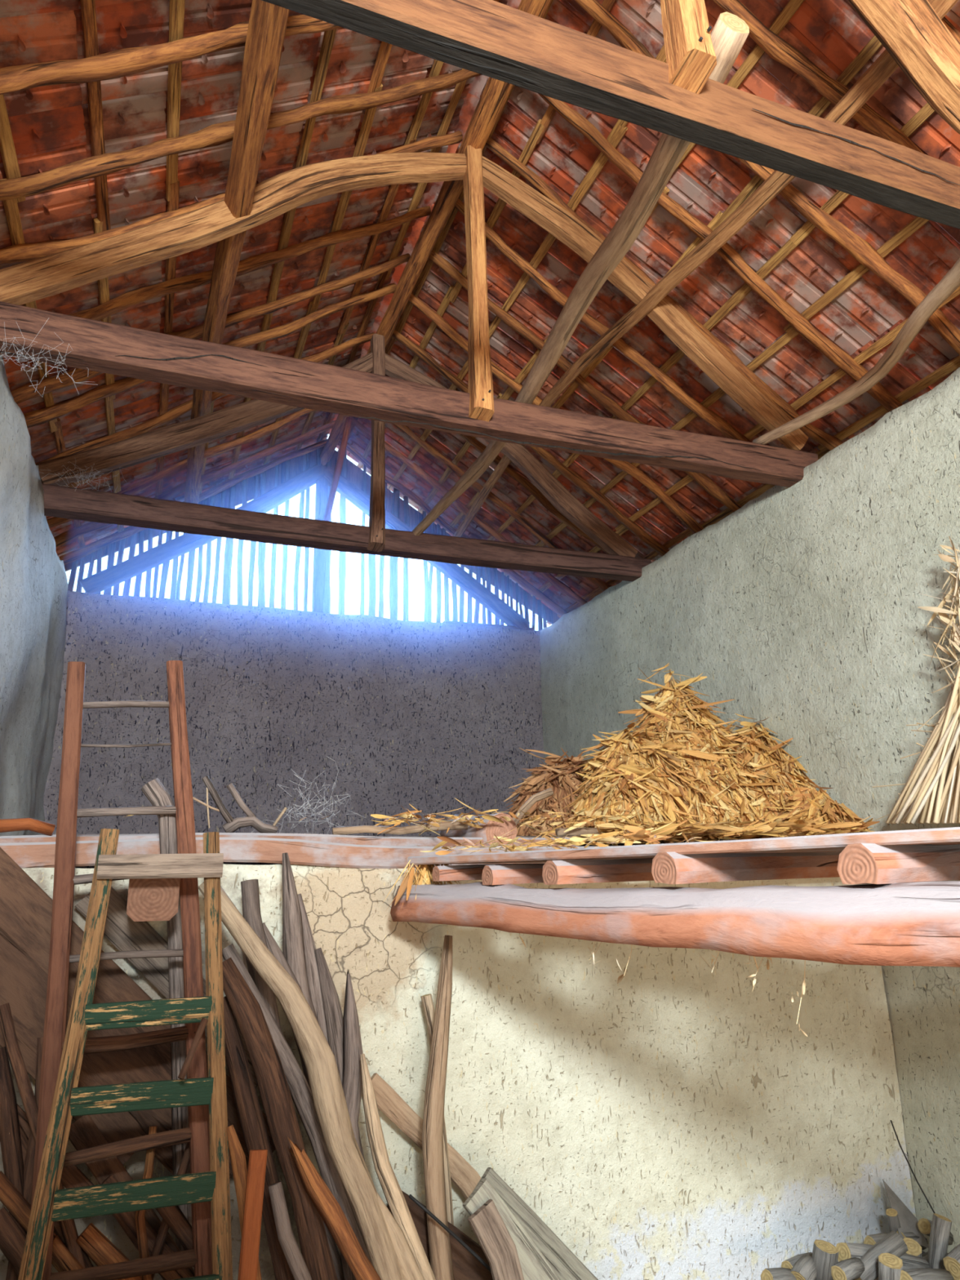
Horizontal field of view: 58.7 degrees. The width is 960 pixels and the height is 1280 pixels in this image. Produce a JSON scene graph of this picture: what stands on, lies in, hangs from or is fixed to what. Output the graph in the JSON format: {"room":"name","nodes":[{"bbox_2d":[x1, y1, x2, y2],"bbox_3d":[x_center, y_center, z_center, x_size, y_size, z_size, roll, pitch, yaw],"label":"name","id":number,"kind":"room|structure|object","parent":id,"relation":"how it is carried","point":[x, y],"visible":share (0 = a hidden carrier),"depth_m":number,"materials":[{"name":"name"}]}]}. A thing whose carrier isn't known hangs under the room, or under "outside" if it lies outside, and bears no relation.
{"room":"farm building","nodes":[
{"label":"farm building","id":0,"kind":"room"},
{"bbox_2d":[0,354,67,835],"bbox_3d":[-1.903,0.294,2.211,0.512,4.354,10.281,5,-16,-20],"label":"wall","id":1,"kind":"structure","parent":0,"point":[33,581],"depth_m":5.24,"materials":[{"name":"paint"}]},
{"bbox_2d":[0,145,817,487],"bbox_3d":[-0.078,-2.012,4.851,4.765,1.918,0.244,5,-16,-20],"label":"roof truss","id":2,"kind":"object","parent":1,"relation":"on","point":[99,346],"visible":0.99,"depth_m":4.60,"materials":[{"name":"brown wood"}]},
{"bbox_2d":[184,0,289,503],"bbox_3d":[-1.598,-2.041,5.261,0.192,0.224,7.005,5,-16,-21],"label":"purlin","id":3,"kind":"object","parent":2,"relation":"on","point":[268,22],"visible":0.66,"depth_m":4.11,"materials":[{"name":"brown wood"}]},
{"bbox_2d":[320,0,551,465],"bbox_3d":[-0.373,-2.756,5.913,0.173,0.163,7.151,5,-16,-21],"label":"roof beam","id":4,"kind":"structure","parent":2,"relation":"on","point":[490,106],"depth_m":5.59,"materials":[{"name":"brown wood"}]},
{"bbox_2d":[752,257,959,444],"bbox_3d":[2.124,-1.558,4.612,0.315,0.253,1.904,3,-16,-15],"label":"wooden pole","id":5,"kind":"object","parent":2,"relation":"on","point":[949,283],"visible":0.95,"depth_m":4.63,"materials":[{"name":"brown wood"}]},
{"bbox_2d":[43,590,544,868],"bbox_3d":[-1.459,1.805,7.735,5.100,4.282,0.169,5,-16,-20],"label":"wall","id":6,"kind":"structure","parent":0,"point":[426,716],"depth_m":7.89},
{"bbox_2d":[0,863,915,1279],"bbox_3d":[-0.014,1.953,3.805,4.501,1.902,0.353,5,-16,-20],"label":"wall","id":7,"kind":"structure","parent":0,"point":[675,1119],"depth_m":3.86,"materials":[{"name":"paint"}]},
{"bbox_2d":[0,847,275,1178],"bbox_3d":[-1.353,1.392,3.174,1.283,1.345,0.046,4,-16,-19],"label":"panel","id":8,"kind":"object","parent":7,"relation":"attached to","point":[25,908],"visible":0.41,"depth_m":3.13,"materials":[{"name":"wood"}]},
{"bbox_2d":[126,878,180,921],"bbox_3d":[-1.234,0.962,3.221,0.178,0.175,0.320,5,-16,-20],"label":"joist","id":9,"kind":"object","parent":7,"relation":"attached to","point":[148,899],"visible":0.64,"depth_m":3.07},
{"bbox_2d":[74,886,257,1087],"bbox_3d":[-1.161,1.327,3.303,0.797,0.786,0.032,4,-16,-19],"label":"wooden plank","id":10,"kind":"object","parent":7,"relation":"attached to","point":[121,931],"visible":0.34,"depth_m":3.28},
{"bbox_2d":[0,837,617,868],"bbox_3d":[-0.020,0.996,3.994,4.442,0.152,0.199,5,-16,-20],"label":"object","id":11,"kind":"structure","parent":7,"relation":"on","point":[236,850],"depth_m":3.59,"materials":[{"name":"brown wood"}]},
{"bbox_2d":[0,832,578,846],"bbox_3d":[-0.820,0.894,3.781,2.785,0.078,0.177,5,-16,-22],"label":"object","id":12,"kind":"object","parent":11,"relation":"on","point":[347,839],"visible":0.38,"depth_m":3.76,"materials":[{"name":"brown wood"}]},
{"bbox_2d":[0,817,55,835],"bbox_3d":[-1.788,0.728,3.330,0.237,0.070,0.053,8,-17,-30],"label":"wooden stick","id":13,"kind":"object","parent":12,"relation":"on","point":[18,824],"visible":1,"depth_m":3.33,"materials":[{"name":"orange wood"}]},
{"bbox_2d":[192,775,287,833],"bbox_3d":[-1.071,0.740,3.812,0.417,0.266,0.054,5,-16,-20],"label":"dead branch","id":14,"kind":"object","parent":12,"relation":"on","point":[232,824],"visible":0.95,"depth_m":3.78,"materials":[{"name":"wood"}]},
{"bbox_2d":[332,821,468,835],"bbox_3d":[-0.365,0.881,3.994,0.652,0.064,0.043,5,-16,-20],"label":"branch","id":15,"kind":"object","parent":12,"relation":"on","point":[415,828],"visible":0.86,"depth_m":3.97,"materials":[{"name":"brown wood"}]},
{"bbox_2d":[0,0,959,625],"bbox_3d":[0.348,-2.589,3.909,6.025,2.002,11.510,5,-16,-20],"label":"ceiling","id":16,"kind":"structure","parent":0,"point":[806,298],"depth_m":5.11,"materials":[{"name":"brown wood"}]},
{"bbox_2d":[323,417,351,520],"bbox_3d":[-1.302,-1.530,7.790,0.347,1.019,0.094,-10,-17,30],"label":"brace","id":17,"kind":"object","parent":16,"relation":"attached to","point":[343,446],"visible":0.91,"depth_m":7.75,"materials":[{"name":"orange wood"}]},
{"bbox_2d":[539,367,959,1253],"bbox_3d":[2.674,0.683,3.900,0.450,4.300,10.280,5,-16,-20],"label":"wall","id":18,"kind":"structure","parent":0,"point":[798,606],"depth_m":4.99,"materials":[{"name":"paint"}]},
{"bbox_2d":[35,333,651,581],"bbox_3d":[-0.779,-1.543,6.616,4.702,1.821,0.254,5,-16,-20],"label":"roof truss","id":19,"kind":"object","parent":18,"relation":"on","point":[620,563],"visible":0.8,"depth_m":6.29,"materials":[{"name":"brown wood"}]},
{"bbox_2d":[412,11,749,535],"bbox_3d":[0.245,-1.414,4.707,0.266,0.261,4.199,4,-16,-18],"label":"wooden pole","id":20,"kind":"object","parent":19,"relation":"on","point":[730,32],"visible":0.85,"depth_m":3.67,"materials":[{"name":"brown wood"}]},
{"bbox_2d":[453,0,958,537],"bbox_3d":[0.765,-1.864,6.142,0.285,0.258,7.004,5,-16,-20],"label":"purlin","id":21,"kind":"object","parent":19,"relation":"on","point":[885,65],"visible":0.7,"depth_m":4.78,"materials":[{"name":"brown wood"}]},
{"bbox_2d":[261,0,959,229],"bbox_3d":[0.689,-2.578,2.993,4.581,1.868,0.248,5,-16,-20],"label":"roof truss","id":22,"kind":"object","parent":18,"relation":"on","point":[677,98],"visible":1,"depth_m":2.76,"materials":[{"name":"brown wood"}]},
{"bbox_3d":[0.809,2.315,1.508,5.300,0.012,13.300,5,-16,-20],"label":"floor","id":23,"kind":"structure","parent":0,"visible":0},
{"bbox_2d":[0,1046,26,1279],"bbox_3d":[-1.430,1.984,2.668,0.426,1.301,0.061,-4,-15,12],"label":"branch","id":24,"kind":"object","parent":23,"relation":"on","point":[10,1134],"visible":0.6,"depth_m":2.78,"materials":[{"name":"brown plant"}]},
{"bbox_2d":[0,1206,26,1275],"bbox_3d":[-1.125,2.178,2.564,0.770,0.888,0.079,1,-15,-9],"label":"wooden log","id":25,"kind":"object","parent":23,"relation":"on","point":[12,1236],"visible":0.58,"depth_m":2.58,"materials":[{"name":"brown wood"}]},
{"bbox_2d":[5,1036,43,1279],"bbox_3d":[-1.454,1.976,2.681,0.066,1.320,0.258,3,-16,-14],"label":"branch","id":26,"kind":"object","parent":23,"relation":"on","point":[28,1165],"visible":0.25,"depth_m":2.79,"materials":[{"name":"brown plant"}]},
{"bbox_2d":[0,1170,84,1271],"bbox_3d":[-1.103,2.165,2.666,0.915,0.965,0.060,2,-15,-11],"label":"branch","id":27,"kind":"object","parent":23,"relation":"on","point":[11,1197],"visible":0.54,"depth_m":2.69,"materials":[{"name":"brown wood"}]},
{"bbox_2d":[0,1002,86,1268],"bbox_3d":[-1.289,1.926,2.725,0.681,1.438,0.048,-1,-15,0],"label":"branch","id":28,"kind":"object","parent":23,"relation":"on","point":[68,1228],"visible":0.51,"depth_m":2.83,"materials":[{"name":"brown wood"}]},
{"bbox_2d":[17,1103,93,1188],"bbox_3d":[-1.503,1.710,2.906,0.442,0.451,0.034,3,-16,-16],"label":"wooden plank","id":29,"kind":"object","parent":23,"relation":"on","point":[72,1176],"visible":0.18,"depth_m":2.90,"materials":[{"name":"brown wood"}]},
{"bbox_2d":[18,1122,93,1267],"bbox_3d":[-1.226,2.122,2.731,0.726,1.087,0.080,0,-15,-6],"label":"wooden log","id":30,"kind":"object","parent":23,"relation":"on","point":[24,1140],"visible":0.22,"depth_m":2.76,"materials":[{"name":"brown wood"}]},
{"bbox_2d":[52,1235,81,1271],"bbox_3d":[-1.012,2.251,2.635,0.688,0.770,0.058,1,-15,-10],"label":"branch","id":31,"kind":"object","parent":23,"relation":"on","point":[61,1255],"visible":0.67,"depth_m":2.65,"materials":[{"name":"brown wood"}]},
{"bbox_2d":[76,1222,142,1279],"bbox_3d":[-0.881,2.270,2.725,0.836,0.781,0.073,2,-15,-13],"label":"wooden log","id":32,"kind":"object","parent":23,"relation":"on","point":[93,1242],"visible":0.68,"depth_m":2.72,"materials":[{"name":"brown wood"}]},
{"bbox_2d":[31,660,212,1279],"bbox_3d":[-1.205,1.330,2.984,0.729,2.742,0.705,5,-16,-20],"label":"ladder","id":33,"kind":"object","parent":23,"relation":"on","point":[197,1134],"visible":0.84,"depth_m":3.02,"materials":[{"name":"brown wood"}]},
{"bbox_2d":[17,828,232,1279],"bbox_3d":[-1.063,1.601,2.624,0.698,2.022,0.552,5,-16,-20],"label":"stepladder","id":34,"kind":"object","parent":23,"relation":"on","point":[51,1204],"visible":1,"depth_m":2.72,"materials":[{"name":"green paint"}]},
{"bbox_2d":[68,1115,193,1279],"bbox_3d":[-1.203,1.917,2.922,0.454,0.567,0.040,2,-15,-13],"label":"wooden plank","id":35,"kind":"object","parent":23,"relation":"on","point":[84,1133],"visible":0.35,"depth_m":2.92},
{"bbox_2d":[134,1125,157,1279],"bbox_3d":[-1.002,2.124,2.705,0.232,1.027,0.078,-5,-16,15],"label":"branch","id":36,"kind":"object","parent":23,"relation":"on","point":[149,1158],"visible":0.66,"depth_m":2.76,"materials":[{"name":"brown wood"}]},
{"bbox_2d":[101,1173,194,1279],"bbox_3d":[-0.856,2.240,2.829,0.860,0.896,0.088,2,-15,-10],"label":"wooden log","id":37,"kind":"object","parent":23,"relation":"on","point":[126,1220],"visible":0.41,"depth_m":2.82,"materials":[{"name":"brown wood"}]},
{"bbox_2d":[141,777,194,1270],"bbox_3d":[-1.145,1.631,3.149,0.381,2.235,0.097,-1,-15,1],"label":"wooden post","id":38,"kind":"object","parent":23,"relation":"on","point":[154,790],"visible":0.39,"depth_m":3.24,"materials":[{"name":"grey wood"}]},
{"bbox_2d":[151,1142,190,1279],"bbox_3d":[-1.091,2.155,2.696,0.035,0.969,0.355,-14,-20,39],"label":"branch","id":39,"kind":"object","parent":23,"relation":"on","point":[164,1228],"visible":0.37,"depth_m":2.81,"materials":[{"name":"brown plant"}]},
{"bbox_2d":[155,1176,193,1250],"bbox_3d":[-0.765,2.229,2.777,0.701,0.886,0.074,1,-15,-8],"label":"wooden log","id":40,"kind":"object","parent":23,"relation":"on","point":[173,1216],"visible":0.32,"depth_m":2.80,"materials":[{"name":"brown wood"}]},
{"bbox_2d":[177,1017,208,1079],"bbox_3d":[-0.926,1.319,2.758,0.025,0.168,0.118,-7,-16,21],"label":"branch","id":41,"kind":"object","parent":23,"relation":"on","point":[203,1022],"visible":1,"depth_m":2.75,"materials":[{"name":"brown plant"}]},
{"bbox_2d":[226,1124,262,1279],"bbox_3d":[-0.662,2.061,2.568,0.306,1.067,0.051,-6,-16,19],"label":"log","id":42,"kind":"object","parent":23,"relation":"on","point":[237,1157],"visible":0.65,"depth_m":2.69,"materials":[{"name":"brown wood"}]},
{"bbox_2d":[237,1149,267,1279],"bbox_3d":[-0.676,2.037,2.402,0.057,1.026,0.242,-2,-15,1],"label":"plank","id":43,"kind":"object","parent":23,"relation":"on","point":[253,1205],"visible":1,"depth_m":2.54,"materials":[{"name":"orange wood"}]},
{"bbox_2d":[223,995,294,1279],"bbox_3d":[-0.673,1.944,2.816,0.508,1.437,0.090,-3,-15,5],"label":"wooden pole","id":44,"kind":"object","parent":23,"relation":"on","point":[252,1124],"visible":0.7,"depth_m":2.88,"materials":[{"name":"brown wood"}]},
{"bbox_2d":[240,879,293,1102],"bbox_3d":[-0.663,1.808,3.082,0.520,1.828,0.077,-3,-15,7],"label":"wooden pole","id":45,"kind":"object","parent":23,"relation":"on","point":[250,888],"visible":0.2,"depth_m":3.28,"materials":[{"name":"grey wood"}]},
{"bbox_2d":[222,957,337,1279],"bbox_3d":[-0.590,1.861,2.763,0.676,1.572,0.120,-5,-15,13],"label":"wooden pole","id":46,"kind":"object","parent":23,"relation":"on","point":[274,1091],"visible":0.86,"depth_m":2.84,"materials":[{"name":"brown wood"}]},
{"bbox_2d":[268,1181,311,1279],"bbox_3d":[-0.452,2.152,2.584,0.432,0.898,0.057,-3,-15,6],"label":"wooden stick","id":47,"kind":"object","parent":23,"relation":"on","point":[295,1259],"visible":1,"depth_m":2.66,"materials":[{"name":"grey wood"}]},
{"bbox_2d":[245,956,343,1279],"bbox_3d":[-0.629,1.926,3.208,0.621,1.677,0.086,2,-15,-11],"label":"wooden pole","id":48,"kind":"object","parent":23,"relation":"on","point":[335,1252],"visible":0.08,"depth_m":3.12,"materials":[{"name":"brown wood"}]},
{"bbox_2d":[222,943,371,1279],"bbox_3d":[-0.529,1.889,2.946,0.822,1.607,0.087,-2,-15,1],"label":"wooden pole","id":49,"kind":"object","parent":23,"relation":"on","point":[299,1087],"visible":0.53,"depth_m":3.00,"materials":[{"name":"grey wood"}]},
{"bbox_2d":[282,852,319,1023],"bbox_3d":[-0.523,1.787,3.200,0.540,1.934,0.098,-2,-15,4],"label":"wooden pole","id":50,"kind":"object","parent":23,"relation":"on","point":[293,945],"visible":0.37,"depth_m":3.37,"materials":[{"name":"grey wood"}]},
{"bbox_2d":[198,881,404,1279],"bbox_3d":[-0.488,1.738,2.840,1.059,1.855,0.163,-5,-15,13],"label":"wooden pole","id":51,"kind":"object","parent":23,"relation":"on","point":[326,1086],"visible":0.94,"depth_m":2.88,"materials":[{"name":"brown wood"}]},
{"bbox_2d":[262,922,355,1279],"bbox_3d":[-0.581,1.901,3.116,0.530,1.662,0.091,-3,-15,8],"label":"wooden pole","id":52,"kind":"object","parent":23,"relation":"on","point":[272,944],"visible":0.16,"depth_m":3.29,"materials":[{"name":"grey wood"}]},
{"bbox_2d":[297,893,329,1045],"bbox_3d":[-0.492,1.881,3.248,0.482,1.767,0.072,-2,-15,2],"label":"wooden pole","id":53,"kind":"object","parent":23,"relation":"on","point":[312,969],"visible":0.19,"depth_m":3.38,"materials":[{"name":"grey wood"}]},
{"bbox_2d":[288,1137,381,1279],"bbox_3d":[-0.228,2.083,2.590,0.756,1.043,0.066,-2,-15,1],"label":"wooden plank","id":54,"kind":"object","parent":23,"relation":"on","point":[327,1206],"visible":1,"depth_m":2.66,"materials":[{"name":"brown wood"}]},
{"bbox_2d":[315,947,365,1163],"bbox_3d":[-0.438,1.968,3.172,0.417,1.560,0.082,-4,-15,9],"label":"wooden pole","id":55,"kind":"object","parent":23,"relation":"on","point":[333,1012],"visible":0.31,"depth_m":3.31,"materials":[{"name":"grey wood"}]},
{"bbox_2d":[342,968,363,1151],"bbox_3d":[-0.417,1.977,3.061,0.107,1.481,0.292,13,-20,-42],"label":"wooden pole","id":56,"kind":"object","parent":23,"relation":"on","point":[352,1041],"visible":0.44,"depth_m":3.23,"materials":[{"name":"grey wood"}]},
{"bbox_2d":[360,1053,435,1279],"bbox_3d":[-0.194,2.081,2.913,0.516,1.200,0.076,-6,-16,16],"label":"wooden pole","id":57,"kind":"object","parent":23,"relation":"on","point":[394,1197],"visible":0.93,"depth_m":2.98,"materials":[{"name":"brown wood"}]},
{"bbox_2d":[376,1192,424,1279],"bbox_3d":[-0.102,2.199,2.661,0.541,0.848,0.065,-4,-15,9],"label":"log","id":58,"kind":"object","parent":23,"relation":"on","point":[410,1268],"visible":0.67,"depth_m":2.73,"materials":[{"name":"brown wood"}]},
{"bbox_2d":[370,1072,480,1199],"bbox_3d":[-0.075,2.286,3.412,0.816,1.071,0.054,4,-16,-17],"label":"wooden plank","id":59,"kind":"object","parent":23,"relation":"on","point":[464,1176],"visible":0.47,"depth_m":3.43,"materials":[{"name":"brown wood"}]},
{"bbox_2d":[420,993,453,1225],"bbox_3d":[-0.147,2.126,3.392,0.177,1.341,0.049,-4,-15,10],"label":"wooden stick","id":60,"kind":"object","parent":23,"relation":"on","point":[427,1000],"visible":0.38,"depth_m":3.41,"materials":[{"name":"brown wood"}]},
{"bbox_2d":[422,935,454,1279],"bbox_3d":[-0.136,1.966,3.244,0.166,1.584,0.271,5,-16,-20],"label":"wooden pole","id":61,"kind":"object","parent":23,"relation":"on","point":[440,1252],"visible":0.98,"depth_m":3.26,"materials":[{"name":"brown wood"}]},
{"bbox_2d":[386,1191,493,1279],"bbox_3d":[0.024,2.460,3.229,0.907,0.758,0.079,4,-16,-18],"label":"wooden plank","id":62,"kind":"object","parent":23,"relation":"on","point":[466,1266],"visible":0.28,"depth_m":3.23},
{"bbox_2d":[408,1194,491,1272],"bbox_3d":[0.047,2.298,3.091,0.621,0.579,0.012,3,-16,-15],"label":"rod","id":63,"kind":"object","parent":23,"relation":"on","point":[480,1260],"visible":0.93,"depth_m":3.09,"materials":[{"name":"wood"}]},
{"bbox_2d":[467,1199,524,1279],"bbox_3d":[0.116,2.356,2.983,0.310,0.700,0.084,-1,-15,1],"label":"wooden board","id":64,"kind":"object","parent":23,"relation":"on","point":[486,1223],"visible":1,"depth_m":3.03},
{"bbox_2d":[462,1177,560,1279],"bbox_3d":[0.253,2.367,3.087,0.638,0.776,0.063,2,-15,-12],"label":"wooden board","id":65,"kind":"object","parent":23,"relation":"on","point":[534,1264],"visible":0.64,"depth_m":3.11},
{"bbox_2d":[474,1167,598,1279],"bbox_3d":[0.361,2.377,3.172,0.794,0.797,0.058,3,-15,-14],"label":"wooden board","id":66,"kind":"object","parent":23,"relation":"on","point":[566,1264],"visible":0.67,"depth_m":3.18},
{"bbox_3d":[2.077,2.889,3.949,0.252,0.083,0.136,5,-16,-20],"label":"log","id":67,"kind":"object","parent":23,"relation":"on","visible":0},
{"bbox_2d":[896,1231,928,1249],"bbox_3d":[1.998,2.785,3.957,0.168,0.105,0.070,8,-18,-32],"label":"log","id":68,"kind":"object","parent":67,"relation":"on","point":[905,1234],"visible":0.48,"depth_m":3.94,"materials":[{"name":"grey wood"}]},
{"bbox_2d":[882,1179,928,1248],"bbox_3d":[2.007,2.704,4.015,0.132,0.225,0.230,-4,-15,10],"label":"metal sheet","id":69,"kind":"object","parent":68,"relation":"on","point":[908,1222],"visible":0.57,"depth_m":4.02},
{"bbox_3d":[1.512,2.815,3.635,0.262,0.083,0.117,5,-16,-20],"label":"log","id":70,"kind":"object","parent":23,"relation":"on","visible":0},
{"bbox_2d":[811,1239,839,1279],"bbox_3d":[1.444,2.626,3.587,0.116,0.167,0.122,5,-16,-20],"label":"log","id":71,"kind":"object","parent":70,"relation":"on","point":[824,1254],"visible":0.84,"depth_m":3.56,"materials":[{"name":"grey wood"}]},
{"bbox_3d":[1.547,2.764,3.713,0.247,0.086,0.141,5,-16,-20],"label":"log","id":72,"kind":"object","parent":70,"relation":"on","visible":0},
{"bbox_2d":[781,1252,812,1269],"bbox_3d":[1.369,2.671,3.643,0.168,0.081,0.071,8,-17,-30],"label":"log","id":73,"kind":"object","parent":72,"relation":"on","point":[789,1263],"visible":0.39,"depth_m":3.62,"materials":[{"name":"grey wood"}]},
{"bbox_2d":[760,1267,796,1279],"bbox_3d":[1.263,2.660,3.550,0.203,0.112,0.070,7,-17,-29],"label":"log","id":74,"kind":"object","parent":73,"relation":"on","point":[771,1273],"visible":0.86,"depth_m":3.52,"materials":[{"name":"grey wood"}]},
{"bbox_2d":[791,1254,817,1279],"bbox_3d":[1.354,2.646,3.567,0.119,0.108,0.084,11,-19,-38],"label":"log","id":75,"kind":"object","parent":74,"relation":"on","point":[804,1268],"visible":0.98,"depth_m":3.55,"materials":[{"name":"grey wood"}]},
{"bbox_2d":[835,1242,873,1262],"bbox_3d":[1.667,2.659,3.685,0.291,0.153,0.085,6,-17,-26],"label":"log","id":76,"kind":"object","parent":72,"relation":"on","point":[846,1250],"visible":0.33,"depth_m":3.64,"materials":[{"name":"grey wood"}]},
{"bbox_3d":[1.935,2.763,3.473,0.247,0.082,0.145,5,-16,-20],"label":"log","id":77,"kind":"object","parent":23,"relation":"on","visible":0},
{"bbox_3d":[1.964,2.692,3.483,0.261,0.082,0.124,5,-16,-20],"label":"log","id":78,"kind":"object","parent":77,"relation":"on","visible":0},
{"bbox_2d":[900,1267,954,1279],"bbox_3d":[1.826,2.622,3.492,0.261,0.119,0.080,7,-17,-28],"label":"log","id":79,"kind":"object","parent":78,"relation":"on","point":[922,1273],"visible":1,"depth_m":3.47,"materials":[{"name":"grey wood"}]},
{"bbox_2d":[942,1244,959,1279],"bbox_3d":[2.042,2.609,3.592,0.192,0.133,0.103,7,-17,-29],"label":"log","id":80,"kind":"object","parent":78,"relation":"on","point":[951,1260],"visible":0.93,"depth_m":3.56,"materials":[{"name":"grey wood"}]},
{"bbox_3d":[1.644,2.734,3.348,0.235,0.081,0.152,5,-16,-20],"label":"log","id":81,"kind":"object","parent":23,"relation":"on","visible":0},
{"bbox_3d":[1.642,2.693,3.464,0.213,0.078,0.163,5,-16,-20],"label":"log","id":82,"kind":"object","parent":81,"relation":"on","visible":0},
{"bbox_2d":[878,1253,902,1279],"bbox_3d":[1.687,2.607,3.504,0.104,0.138,0.120,5,-16,-20],"label":"log","id":83,"kind":"object","parent":82,"relation":"on","point":[890,1266],"visible":0.97,"depth_m":3.49,"materials":[{"name":"grey wood"}]},
{"bbox_3d":[2.024,2.831,3.734,0.260,0.082,0.086,5,-16,-20],"label":"log","id":84,"kind":"object","parent":23,"relation":"on","visible":0},
{"bbox_2d":[899,1253,929,1269],"bbox_3d":[1.873,2.709,3.688,0.280,0.160,0.080,7,-17,-27],"label":"log","id":85,"kind":"object","parent":84,"relation":"on","point":[909,1261],"visible":0.29,"depth_m":3.65,"materials":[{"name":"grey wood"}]},
{"bbox_2d":[854,1230,907,1279],"bbox_3d":[1.688,2.623,3.615,0.262,0.189,0.087,2,-15,-13],"label":"log","id":86,"kind":"object","parent":85,"relation":"on","point":[892,1242],"visible":0.68,"depth_m":3.60,"materials":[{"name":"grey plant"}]},
{"bbox_2d":[831,1257,864,1279],"bbox_3d":[1.531,2.626,3.555,0.138,0.079,0.078,9,-18,-34],"label":"log","id":87,"kind":"object","parent":86,"relation":"on","point":[851,1268],"visible":1,"depth_m":3.53,"materials":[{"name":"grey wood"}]},
{"bbox_2d":[927,1213,951,1269],"bbox_3d":[1.993,2.635,3.709,0.133,0.242,0.073,-2,-15,5],"label":"log","id":88,"kind":"object","parent":85,"relation":"on","point":[940,1228],"visible":0.76,"depth_m":3.69,"materials":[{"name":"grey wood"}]},
{"bbox_3d":[-1.567,0.022,8.408,5.300,0.380,0.320,5,-16,-20],"label":"sill","id":89,"kind":"structure","parent":0,"visible":0},
{"bbox_2d":[80,463,533,630],"bbox_3d":[-1.532,-0.993,8.614,4.441,1.644,0.104,5,-16,-20],"label":"roof truss","id":90,"kind":"object","parent":89,"relation":"on","point":[321,476],"visible":0.68,"depth_m":8.58,"materials":[{"name":"brown wood"}]},
{"bbox_2d":[63,446,559,631],"bbox_3d":[-1.565,-1.091,8.784,5.300,2.128,0.120,5,-16,-20],"label":"gable","id":91,"kind":"object","parent":89,"relation":"on","point":[249,489],"visible":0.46,"depth_m":8.69,"materials":[{"name":"brown wood"}]},
{"bbox_3d":[-0.170,1.122,3.622,0.116,0.144,0.310,5,-16,-20],"label":"joist","id":92,"kind":"object","parent":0,"visible":0},
{"bbox_2d":[390,880,959,967],"bbox_3d":[0.593,0.843,2.608,0.221,0.206,2.708,12,-20,-40],"label":"beam","id":93,"kind":"structure","parent":92,"relation":"attached to","point":[913,923],"depth_m":2.36,"materials":[{"name":"wood"}]},
{"bbox_2d":[383,859,462,909],"bbox_3d":[-0.223,1.025,3.539,0.364,0.249,0.218,5,-16,-20],"label":"tuft","id":94,"kind":"object","parent":93,"relation":"on","point":[425,871],"visible":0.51,"depth_m":3.53,"materials":[{"name":"plant"}]},
{"bbox_2d":[431,862,545,881],"bbox_3d":[0.998,1.051,3.959,2.599,0.070,0.100,6,-16,-24],"label":"joist","id":95,"kind":"object","parent":93,"relation":"on","point":[467,872],"visible":0.17,"depth_m":3.44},
{"bbox_2d":[481,863,544,884],"bbox_3d":[1.150,0.992,3.719,2.490,0.085,0.115,6,-16,-24],"label":"joist","id":96,"kind":"object","parent":93,"relation":"on","point":[513,873],"visible":0.18,"depth_m":3.22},
{"bbox_2d":[440,835,735,844],"bbox_3d":[-0.746,1.451,5.887,4.420,0.042,3.681,5,-16,-20],"label":"deck","id":97,"kind":"object","parent":96,"relation":"on","point":[719,839],"visible":0.02,"depth_m":4.43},
{"bbox_2d":[440,812,517,845],"bbox_3d":[-0.013,0.958,4.255,0.186,0.201,0.451,8,-17,-30],"label":"log","id":98,"kind":"object","parent":97,"relation":"on","point":[488,829],"visible":0.39,"depth_m":4.09,"materials":[{"name":"brown wood"}]},
{"bbox_2d":[407,826,959,865],"bbox_3d":[0.694,0.658,2.711,0.226,0.061,2.682,13,-20,-42],"label":"plank","id":99,"kind":"object","parent":96,"relation":"on","point":[940,835],"visible":0.97,"depth_m":2.55,"materials":[{"name":"wood"}]},
{"bbox_2d":[124,798,768,855],"bbox_3d":[0.048,0.765,3.545,3.539,0.331,1.710,5,-16,-20],"label":"straw","id":100,"kind":"object","parent":99,"relation":"on","point":[640,833],"visible":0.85,"depth_m":3.83,"materials":[{"name":"plant"}]},
{"bbox_2d":[529,662,889,846],"bbox_3d":[1.075,0.750,5.229,1.743,1.405,2.265,5,-16,-20],"label":"pile","id":101,"kind":"object","parent":99,"relation":"on","point":[681,764],"visible":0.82,"depth_m":5.03,"materials":[{"name":"plant"}]},
{"bbox_2d":[503,747,588,835],"bbox_3d":[0.659,1.087,5.387,1.568,0.835,1.265,5,-16,-20],"label":"straw bundle","id":102,"kind":"object","parent":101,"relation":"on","point":[562,777],"visible":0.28,"depth_m":5.27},
{"bbox_2d":[871,536,959,824],"bbox_3d":[2.124,0.172,4.065,0.381,1.425,1.006,4,-16,-18],"label":"bundle","id":103,"kind":"object","parent":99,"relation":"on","point":[923,804],"visible":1,"depth_m":3.98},
{"bbox_2d":[542,857,654,884],"bbox_3d":[1.311,0.915,3.469,2.373,0.095,0.129,6,-17,-24],"label":"joist","id":104,"kind":"object","parent":93,"relation":"on","point":[566,871],"visible":0.36,"depth_m":3.01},
{"bbox_2d":[651,851,840,884],"bbox_3d":[1.553,0.800,3.099,2.196,0.111,0.141,6,-17,-25],"label":"joist","id":105,"kind":"object","parent":93,"relation":"on","point":[668,868],"visible":0.52,"depth_m":2.71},
{"bbox_2d":[836,843,959,884],"bbox_3d":[1.856,0.667,2.626,1.978,0.114,0.142,6,-17,-25],"label":"joist","id":106,"kind":"object","parent":93,"relation":"on","point":[858,863],"visible":0.89,"depth_m":2.21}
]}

